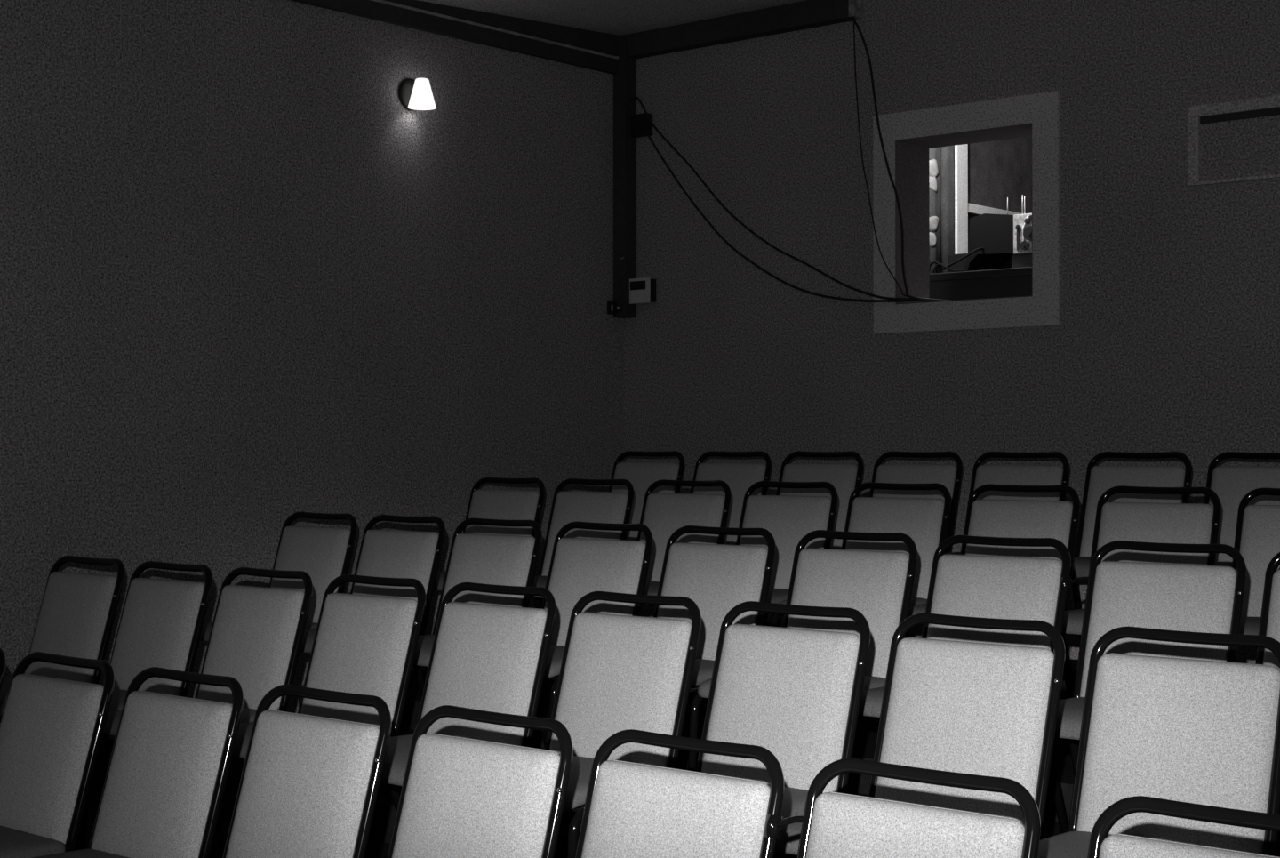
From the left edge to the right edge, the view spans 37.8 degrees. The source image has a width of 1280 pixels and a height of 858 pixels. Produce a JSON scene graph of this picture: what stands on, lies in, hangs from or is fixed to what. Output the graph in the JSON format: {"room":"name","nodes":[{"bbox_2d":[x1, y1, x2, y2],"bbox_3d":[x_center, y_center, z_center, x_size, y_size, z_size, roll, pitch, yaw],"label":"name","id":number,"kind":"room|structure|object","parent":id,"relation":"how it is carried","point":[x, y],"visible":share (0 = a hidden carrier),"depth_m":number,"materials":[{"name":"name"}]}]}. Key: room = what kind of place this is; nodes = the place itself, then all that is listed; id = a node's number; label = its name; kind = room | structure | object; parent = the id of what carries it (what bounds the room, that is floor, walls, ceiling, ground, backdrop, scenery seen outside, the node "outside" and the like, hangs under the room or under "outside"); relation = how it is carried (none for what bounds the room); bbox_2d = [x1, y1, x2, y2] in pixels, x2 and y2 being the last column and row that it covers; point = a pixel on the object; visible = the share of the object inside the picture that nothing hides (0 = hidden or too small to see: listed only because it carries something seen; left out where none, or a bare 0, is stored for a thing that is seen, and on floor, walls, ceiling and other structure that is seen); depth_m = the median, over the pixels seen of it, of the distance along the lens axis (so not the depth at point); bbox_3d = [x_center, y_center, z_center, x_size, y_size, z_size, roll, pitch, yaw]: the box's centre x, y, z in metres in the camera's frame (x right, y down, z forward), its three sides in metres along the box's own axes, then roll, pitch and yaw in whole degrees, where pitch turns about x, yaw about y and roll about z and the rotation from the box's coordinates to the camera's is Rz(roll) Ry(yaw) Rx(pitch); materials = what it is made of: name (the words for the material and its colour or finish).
{"room":"auditorium","nodes":[
{"label":"auditorium","id":0,"kind":"room"},
{"bbox_2d":[0,0,624,740],"bbox_3d":[-2.652,-0.385,6.594,0.120,4.300,7.800,-1,-1,40],"label":"wall","id":1,"kind":"structure","parent":0,"point":[246,286],"depth_m":7.81,"materials":[{"name":"paint"}]},
{"bbox_2d":[398,78,436,110],"bbox_3d":[-0.981,-1.504,8.367,0.140,0.144,0.144,-1,-1,40],"label":"wall lamp","id":2,"kind":"object","parent":1,"relation":"attached to","point":[416,94],"visible":1,"depth_m":8.34,"materials":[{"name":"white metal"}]},
{"bbox_2d":[289,0,617,74],"bbox_3d":[-0.841,-1.846,8.617,0.033,0.087,2.209,-1,-1,40],"label":"beam","id":3,"kind":"structure","parent":1,"relation":"attached to","point":[383,11],"depth_m":8.65,"materials":[{"name":"black paint"}]},
{"bbox_2d":[384,0,619,55],"bbox_3d":[-0.759,-1.941,8.706,0.044,0.104,1.969,-1,-1,40],"label":"trim","id":4,"kind":"structure","parent":1,"relation":"attached to","point":[600,42],"depth_m":8.98,"materials":[{"name":"black paint"}]},
{"bbox_2d":[607,300,616,314],"bbox_3d":[-0.141,-0.613,9.429,0.032,0.070,0.044,-1,-1,40],"label":"wall switch","id":5,"kind":"object","parent":1,"relation":"attached to","point":[612,305],"visible":1,"depth_m":9.42,"materials":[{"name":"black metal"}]},
{"bbox_2d":[613,34,636,318],"bbox_3d":[-0.085,-1.275,9.463,0.081,1.422,0.113,-1,-1,40],"label":"post","id":6,"kind":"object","parent":1,"relation":"attached to","point":[625,81],"depth_m":9.44,"materials":[{"name":"black metal"}]},
{"bbox_2d":[418,0,807,35],"bbox_3d":[1.599,-1.991,6.011,7.130,0.270,3.200,-1,-1,40],"label":"ceiling","id":7,"kind":"structure","parent":0,"point":[614,17],"depth_m":8.79,"materials":[{"name":"paint"}]},
{"bbox_2d":[86,658,1279,857],"bbox_3d":[0.110,1.339,4.228,7.130,0.804,7.800,-1,-1,40],"label":"floor","id":8,"kind":"structure","parent":0,"point":[384,816],"depth_m":6.22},
{"bbox_2d":[0,648,5,690],"bbox_3d":[-1.911,0.991,4.656,0.476,0.878,0.547,-1,-1,41],"label":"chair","id":9,"kind":"object","parent":8,"relation":"on","point":[2,653],"visible":1,"depth_m":4.70,"materials":[{"name":"black metal"}]},
{"bbox_2d":[0,651,114,857],"bbox_3d":[-1.549,0.987,4.342,0.476,0.878,0.547,-1,-1,41],"label":"chair","id":10,"kind":"object","parent":8,"relation":"on","point":[52,729],"visible":0.98,"depth_m":4.39,"materials":[{"name":"grey fabric"}]},
{"bbox_2d":[0,555,124,782],"bbox_3d":[-2.000,0.866,6.067,0.476,0.878,0.547,-1,-1,41],"label":"chair","id":11,"kind":"object","parent":8,"relation":"on","point":[77,612],"visible":0.6,"depth_m":6.13,"materials":[{"name":"grey fabric"}]},
{"bbox_2d":[0,560,215,850],"bbox_3d":[-1.641,0.862,5.757,0.476,0.878,0.547,-1,-1,41],"label":"chair","id":12,"kind":"object","parent":8,"relation":"on","point":[161,623],"visible":0.58,"depth_m":5.83,"materials":[{"name":"grey fabric"}]},
{"bbox_2d":[32,666,243,857],"bbox_3d":[-1.176,0.984,4.019,0.476,0.878,0.547,-1,-1,41],"label":"chair","id":13,"kind":"object","parent":8,"relation":"on","point":[162,796],"visible":1,"depth_m":4.09,"materials":[{"name":"grey fabric"}]},
{"bbox_2d":[77,567,312,853],"bbox_3d":[-1.274,0.859,5.441,0.476,0.878,0.547,-1,-1,41],"label":"chair","id":14,"kind":"object","parent":8,"relation":"on","point":[256,635],"visible":0.53,"depth_m":5.51,"materials":[{"name":"grey fabric"}]},
{"bbox_2d":[199,511,357,641],"bbox_3d":[-1.359,0.752,6.860,0.476,0.878,0.547,-1,-1,41],"label":"chair","id":15,"kind":"object","parent":8,"relation":"on","point":[324,554],"visible":0.41,"depth_m":6.93,"materials":[{"name":"grey fabric"}]},
{"bbox_2d":[222,683,391,857],"bbox_3d":[-0.812,0.981,3.704,0.476,0.878,0.547,-1,-1,41],"label":"chair","id":16,"kind":"object","parent":8,"relation":"on","point":[308,787],"visible":1,"depth_m":3.79,"materials":[{"name":"grey fabric"}]},
{"bbox_2d":[232,574,425,811],"bbox_3d":[-0.905,0.856,5.123,0.476,0.878,0.547,-1,-1,41],"label":"chair","id":17,"kind":"object","parent":8,"relation":"on","point":[363,644],"visible":0.54,"depth_m":5.19,"materials":[{"name":"grey fabric"}]},
{"bbox_2d":[299,514,445,695],"bbox_3d":[-1.000,0.749,6.547,0.476,0.878,0.547,-1,-1,41],"label":"chair","id":18,"kind":"object","parent":8,"relation":"on","point":[382,553],"visible":0.35,"depth_m":6.62,"materials":[{"name":"grey fabric"}]},
{"bbox_2d":[380,582,556,785],"bbox_3d":[-0.530,0.853,4.800,0.476,0.878,0.547,-1,-1,41],"label":"chair","id":19,"kind":"object","parent":8,"relation":"on","point":[492,658],"visible":0.53,"depth_m":4.87,"materials":[{"name":"grey fabric"}]},
{"bbox_2d":[413,517,542,748],"bbox_3d":[-0.642,0.746,6.236,0.476,0.878,0.547,-1,-1,41],"label":"chair","id":20,"kind":"object","parent":8,"relation":"on","point":[495,559],"visible":0.42,"depth_m":6.32,"materials":[{"name":"grey fabric"}]},
{"bbox_2d":[387,704,573,857],"bbox_3d":[-0.436,0.978,3.378,0.476,0.878,0.547,-1,-1,41],"label":"chair","id":21,"kind":"object","parent":8,"relation":"on","point":[460,797],"visible":1,"depth_m":3.48,"materials":[{"name":"grey fabric"}]},
{"bbox_2d":[433,477,547,687],"bbox_3d":[-0.710,0.643,7.777,0.476,0.878,0.547,0,-1,39],"label":"chair","id":22,"kind":"object","parent":8,"relation":"on","point":[490,504],"visible":0.43,"depth_m":7.88,"materials":[{"name":"grey fabric"}]},
{"bbox_2d":[530,478,633,684],"bbox_3d":[-0.336,0.640,7.470,0.476,0.878,0.547,0,-1,39],"label":"chair","id":23,"kind":"object","parent":8,"relation":"on","point":[567,507],"visible":0.44,"depth_m":7.59,"materials":[{"name":"grey fabric"}]},
{"bbox_2d":[536,520,653,746],"bbox_3d":[-0.272,0.742,5.913,0.476,0.878,0.547,-1,-1,41],"label":"chair","id":24,"kind":"object","parent":8,"relation":"on","point":[579,567],"visible":0.46,"depth_m":6.01,"materials":[{"name":"grey fabric"}]},
{"bbox_2d":[540,450,684,605],"bbox_3d":[-0.110,0.539,8.475,0.476,0.878,0.547,-1,-1,41],"label":"chair","id":25,"kind":"object","parent":8,"relation":"on","point":[641,475],"visible":0.3,"depth_m":8.57,"materials":[{"name":"black metal"}]},
{"bbox_2d":[544,591,701,857],"bbox_3d":[-0.165,0.849,4.485,0.476,0.878,0.547,-1,-1,41],"label":"chair","id":26,"kind":"object","parent":8,"relation":"on","point":[618,672],"visible":0.53,"depth_m":4.56,"materials":[{"name":"grey fabric"}]},
{"bbox_2d":[560,525,775,827],"bbox_3d":[0.096,0.739,5.593,0.476,0.878,0.547,-1,-1,41],"label":"chair","id":27,"kind":"object","parent":8,"relation":"on","point":[718,578],"visible":0.4,"depth_m":5.67,"materials":[{"name":"grey fabric"}]},
{"bbox_2d":[636,479,731,606],"bbox_3d":[0.040,0.637,7.162,0.476,0.878,0.547,0,-1,39],"label":"chair","id":28,"kind":"object","parent":8,"relation":"on","point":[663,514],"visible":0.34,"depth_m":7.28,"materials":[{"name":"black metal"}]},
{"bbox_2d":[575,728,803,857],"bbox_3d":[-0.060,0.974,3.050,0.513,0.878,0.555,-1,-1,41],"label":"chair","id":29,"kind":"object","parent":8,"relation":"on","point":[632,810],"visible":1,"depth_m":3.18,"materials":[{"name":"grey fabric"}]},
{"bbox_2d":[690,450,771,625],"bbox_3d":[0.262,0.535,8.149,0.476,0.878,0.547,-1,-1,41],"label":"chair","id":30,"kind":"object","parent":8,"relation":"on","point":[740,477],"visible":0.28,"depth_m":8.23,"materials":[{"name":"black metal"}]},
{"bbox_2d":[695,600,870,818],"bbox_3d":[0.206,0.846,4.166,0.476,0.878,0.547,-1,-1,41],"label":"chair","id":31,"kind":"object","parent":8,"relation":"on","point":[795,694],"visible":0.52,"depth_m":4.25,"materials":[{"name":"grey fabric"}]},
{"bbox_2d":[736,480,837,626],"bbox_3d":[0.418,0.634,6.851,0.476,0.878,0.547,0,-1,40],"label":"chair","id":32,"kind":"object","parent":8,"relation":"on","point":[788,518],"visible":0.44,"depth_m":6.93,"materials":[{"name":"grey fabric"}]},
{"bbox_2d":[688,529,917,771],"bbox_3d":[0.474,0.736,5.263,0.476,0.878,0.547,-1,-1,41],"label":"chair","id":33,"kind":"object","parent":8,"relation":"on","point":[878,585],"visible":0.45,"depth_m":5.34,"materials":[{"name":"grey fabric"}]},
{"bbox_2d":[776,450,863,626],"bbox_3d":[0.628,0.532,7.830,0.476,0.878,0.547,-1,-1,41],"label":"chair","id":34,"kind":"object","parent":8,"relation":"on","point":[845,478],"visible":0.27,"depth_m":7.92,"materials":[{"name":"black metal"}]},
{"bbox_2d":[770,481,951,730],"bbox_3d":[0.787,0.631,6.548,0.476,0.878,0.547,0,-1,39],"label":"chair","id":35,"kind":"object","parent":8,"relation":"on","point":[924,520],"visible":0.34,"depth_m":6.64,"materials":[{"name":"grey fabric"}]},
{"bbox_2d":[839,451,962,552],"bbox_3d":[0.991,0.529,7.514,0.476,0.878,0.547,-1,-1,41],"label":"chair","id":36,"kind":"object","parent":8,"relation":"on","point":[948,476],"visible":0.3,"depth_m":7.63,"materials":[{"name":"black metal"}]},
{"bbox_2d":[796,758,1040,857],"bbox_3d":[0.287,0.971,2.752,0.476,0.878,0.547,-1,-1,41],"label":"chair","id":37,"kind":"object","parent":8,"relation":"on","point":[835,824],"visible":1,"depth_m":2.90,"materials":[{"name":"grey fabric"}]},
{"bbox_2d":[774,612,1065,855],"bbox_3d":[0.574,0.843,3.849,0.476,0.878,0.547,-1,-1,41],"label":"chair","id":38,"kind":"object","parent":8,"relation":"on","point":[972,708],"visible":0.57,"depth_m":3.94,"materials":[{"name":"grey fabric"}]},
{"bbox_2d":[858,535,1088,833],"bbox_3d":[0.850,0.732,4.934,0.513,0.878,0.555,-1,-1,41],"label":"chair","id":39,"kind":"object","parent":8,"relation":"on","point":[1012,588],"visible":0.42,"depth_m":5.04,"materials":[{"name":"grey fabric"}]},
{"bbox_2d":[904,451,1073,679],"bbox_3d":[1.351,0.526,7.200,0.476,0.878,0.547,-1,-1,41],"label":"chair","id":40,"kind":"object","parent":8,"relation":"on","point":[1019,475],"visible":0.27,"depth_m":7.32,"materials":[{"name":"grey fabric"}]},
{"bbox_2d":[908,483,1079,743],"bbox_3d":[1.167,0.628,6.235,0.476,0.878,0.547,0,-1,40],"label":"chair","id":41,"kind":"object","parent":8,"relation":"on","point":[1010,518],"visible":0.28,"depth_m":6.34,"materials":[{"name":"grey fabric"}]},
{"bbox_2d":[1071,451,1191,639],"bbox_3d":[1.728,0.522,6.871,0.476,0.878,0.547,-1,-1,41],"label":"chair","id":42,"kind":"object","parent":8,"relation":"on","point":[1099,479],"visible":0.43,"depth_m":7.02,"materials":[{"name":"grey fabric"}]},
{"bbox_2d":[1061,485,1221,635],"bbox_3d":[1.546,0.624,5.924,0.476,0.878,0.547,0,-1,39],"label":"chair","id":43,"kind":"object","parent":8,"relation":"on","point":[1145,522],"visible":0.36,"depth_m":6.04,"materials":[{"name":"grey fabric"}]},
{"bbox_2d":[1055,540,1246,775],"bbox_3d":[1.202,0.729,4.629,0.476,0.878,0.547,-1,-1,41],"label":"chair","id":44,"kind":"object","parent":8,"relation":"on","point":[1169,596],"visible":0.45,"depth_m":4.74,"materials":[{"name":"grey fabric"}]},
{"bbox_2d":[1037,626,1279,857],"bbox_3d":[0.939,0.840,3.534,0.476,0.878,0.547,-1,-1,41],"label":"chair","id":45,"kind":"object","parent":8,"relation":"on","point":[1201,732],"visible":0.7,"depth_m":3.63,"materials":[{"name":"grey fabric"}]},
{"bbox_2d":[1087,795,1279,857],"bbox_3d":[0.670,0.968,2.420,0.476,0.878,0.547,-1,-1,41],"label":"chair","id":46,"kind":"object","parent":8,"relation":"on","point":[1100,845],"visible":1,"depth_m":2.65,"materials":[{"name":"grey fabric"}]},
{"bbox_2d":[1203,451,1279,567],"bbox_3d":[2.095,0.519,6.550,0.476,0.878,0.547,-1,-1,41],"label":"chair","id":47,"kind":"object","parent":8,"relation":"on","point":[1230,484],"visible":0.31,"depth_m":6.72,"materials":[{"name":"black metal"}]},
{"bbox_2d":[1232,487,1279,647],"bbox_3d":[1.918,0.621,5.619,0.476,0.878,0.547,0,-1,39],"label":"chair","id":48,"kind":"object","parent":8,"relation":"on","point":[1257,539],"visible":0.39,"depth_m":5.81,"materials":[{"name":"grey fabric"}]},
{"bbox_2d":[1255,552,1279,670],"bbox_3d":[1.559,0.726,4.318,0.476,0.878,0.547,-1,-1,41],"label":"chair","id":49,"kind":"object","parent":8,"relation":"on","point":[1269,624],"visible":0.17,"depth_m":4.58,"materials":[{"name":"black metal"}]},
{"bbox_2d":[624,0,1279,663],"bbox_3d":[2.678,-0.381,7.356,7.250,4.300,0.270,-1,-1,40],"label":"wall","id":50,"kind":"structure","parent":0,"point":[1167,337],"depth_m":8.28,"materials":[{"name":"paint"}]},
{"bbox_2d":[616,304,622,311],"bbox_3d":[-0.107,-0.610,9.424,0.034,0.034,0.012,-1,-1,40],"label":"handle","id":51,"kind":"object","parent":50,"relation":"attached to","point":[619,308],"visible":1,"depth_m":9.42,"materials":[{"name":"black metal"}]},
{"bbox_2d":[631,112,652,137],"bbox_3d":[0.008,-1.530,9.425,0.103,0.110,0.054,-1,-1,40],"label":"junction box","id":52,"kind":"object","parent":50,"relation":"attached to","point":[640,123],"visible":1,"depth_m":9.40,"materials":[{"name":"black metal"}]},
{"bbox_2d":[630,96,928,301],"bbox_3d":[0.647,-1.122,8.881,1.755,1.115,0.273,0,-1,30],"label":"cable","id":53,"kind":"object","parent":52,"relation":"attached to","point":[634,98],"visible":0.88,"depth_m":8.91,"materials":[{"name":"grey plastic"}]},
{"bbox_2d":[629,277,655,303],"bbox_3d":[0.013,-0.694,9.410,0.134,0.127,0.060,-1,-1,40],"label":"thermostat","id":54,"kind":"object","parent":50,"relation":"attached to","point":[643,290],"visible":1,"depth_m":9.38,"materials":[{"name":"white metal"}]},
{"bbox_2d":[626,0,863,58],"bbox_3d":[0.480,-1.938,9.010,1.369,0.116,0.079,-1,-1,40],"label":"beam","id":55,"kind":"structure","parent":50,"relation":"attached to","point":[802,15],"depth_m":8.95,"materials":[{"name":"black paint"}]},
{"bbox_2d":[645,130,926,302],"bbox_3d":[0.678,-1.032,8.856,1.642,0.934,0.267,0,-1,30],"label":"cable","id":56,"kind":"object","parent":50,"relation":"attached to","point":[646,132],"visible":0.95,"depth_m":8.90,"materials":[{"name":"black plastic"}]},
{"bbox_2d":[850,16,941,301],"bbox_3d":[1.220,-1.241,8.466,0.537,1.344,0.190,0,-1,4],"label":"cable","id":57,"kind":"object","parent":50,"relation":"hanging from","point":[852,18],"visible":0.91,"depth_m":8.43,"materials":[{"name":"grey plastic"}]},
{"bbox_2d":[853,16,948,300],"bbox_3d":[1.236,-1.238,8.468,0.534,1.335,0.161,0,-1,5],"label":"cable","id":58,"kind":"object","parent":50,"relation":"hanging from","point":[902,293],"visible":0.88,"depth_m":8.52,"materials":[{"name":"grey plastic"}]},
{"bbox_2d":[872,90,1060,333],"bbox_3d":[1.512,-0.934,8.343,0.931,0.994,0.286,-1,-1,40],"label":"window","id":59,"kind":"structure","parent":50,"relation":"in","point":[908,137],"depth_m":8.32,"materials":[{"name":"paint"}]},
{"bbox_2d":[1187,95,1279,186],"bbox_3d":[2.486,-1.143,7.331,0.700,0.320,0.028,-1,-1,40],"label":"window","id":60,"kind":"structure","parent":50,"relation":"in","point":[1235,140],"depth_m":7.44,"materials":[{"name":"paint"}]},
{"bbox_2d":[1200,114,1279,181],"bbox_3d":[2.493,-1.113,7.338,0.610,0.235,0.006,-1,-1,40],"label":"shutter","id":61,"kind":"object","parent":60,"relation":"attached to","point":[1235,148],"depth_m":7.43,"materials":[{"name":"paint"}]},
{"bbox_2d":[968,136,1031,251],"bbox_3d":[1.857,-0.578,10.289,0.100,4.450,3.130,-1,-1,40],"label":"wall","id":62,"kind":"structure","parent":0,"point":[998,171],"depth_m":10.39,"materials":[{"name":"paint"}]},
{"bbox_2d":[928,145,954,273],"bbox_3d":[1.492,-1.157,9.759,0.031,1.400,0.542,-1,-1,40],"label":"curtain","id":63,"kind":"object","parent":62,"relation":"hanging from","point":[941,160],"visible":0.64,"depth_m":9.90,"materials":[{"name":"grey fabric"}]},
{"bbox_2d":[929,232,936,247],"bbox_3d":[1.531,-0.991,9.796,0.061,0.078,0.009,0,-1,-27],"label":"print","id":64,"kind":"object","parent":63,"relation":"attached to","point":[932,235],"depth_m":9.80,"materials":[{"name":"paper"}]},
{"bbox_2d":[929,176,937,191],"bbox_3d":[1.535,-1.285,9.803,0.079,0.085,0.014,0,-1,-34],"label":"print","id":65,"kind":"object","parent":63,"relation":"attached to","point":[933,180],"depth_m":9.80,"materials":[{"name":"paper"}]},
{"bbox_2d":[928,159,939,177],"bbox_3d":[1.539,-1.366,9.806,0.098,0.096,0.016,0,-1,-37],"label":"print","id":66,"kind":"object","parent":63,"relation":"on","point":[934,164],"depth_m":9.80,"materials":[{"name":"paper"}]},
{"bbox_2d":[929,216,939,231],"bbox_3d":[1.538,-1.074,9.803,0.096,0.085,0.015,0,-1,-36],"label":"print","id":67,"kind":"object","parent":63,"relation":"on","point":[934,220],"depth_m":9.80,"materials":[{"name":"paper"}]},
{"bbox_2d":[954,144,967,254],"bbox_3d":[1.711,-1.195,10.015,0.040,3.180,0.111,-1,-1,40],"label":"trim","id":68,"kind":"structure","parent":62,"relation":"attached to","point":[961,151],"depth_m":9.99,"materials":[{"name":"white paint"}]},
{"bbox_2d":[968,203,1023,215],"bbox_3d":[2.330,-1.185,10.752,0.028,0.050,1.800,-1,-1,40],"label":"trim","id":69,"kind":"structure","parent":62,"relation":"attached to","point":[972,209],"depth_m":10.20,"materials":[{"name":"white paint"}]},
{"bbox_3d":[2.918,0.489,9.442,2.800,0.200,3.230,-1,-1,40],"label":"floor","id":70,"kind":"structure","parent":0,"visible":0},
{"bbox_2d":[947,253,1011,272],"bbox_3d":[1.774,-0.267,9.610,0.270,1.255,0.308,-1,-1,40],"label":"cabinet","id":71,"kind":"object","parent":70,"relation":"on","point":[951,258],"visible":0.15,"depth_m":9.54,"materials":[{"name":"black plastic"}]},
{"bbox_2d":[929,266,1031,300],"bbox_3d":[1.820,-0.173,8.675,1.170,1.110,0.470,-1,-1,40],"label":"table","id":72,"kind":"object","parent":70,"relation":"on","point":[1014,282],"visible":0.09,"depth_m":8.59,"materials":[{"name":"black metal"}]},
{"bbox_2d":[932,263,965,272],"bbox_3d":[1.482,-0.775,8.982,0.175,0.046,0.017,0,-1,35],"label":"cable","id":73,"kind":"object","parent":72,"relation":"on","point":[939,264],"visible":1,"depth_m":8.98,"materials":[{"name":"black plastic"}]},
{"bbox_2d":[929,247,983,270],"bbox_3d":[1.544,-0.817,9.014,0.294,0.126,0.124,0,-1,-4],"label":"cable","id":74,"kind":"object","parent":72,"relation":"on","point":[980,248],"visible":0.9,"depth_m":8.98,"materials":[{"name":"black plastic"}]},
{"bbox_2d":[962,194,1031,271],"bbox_3d":[1.827,-0.922,9.073,0.464,0.394,0.345,-1,-1,40],"label":"projector","id":75,"kind":"object","parent":72,"relation":"on","point":[1003,237],"visible":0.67,"depth_m":8.99,"materials":[{"name":"black plastic"}]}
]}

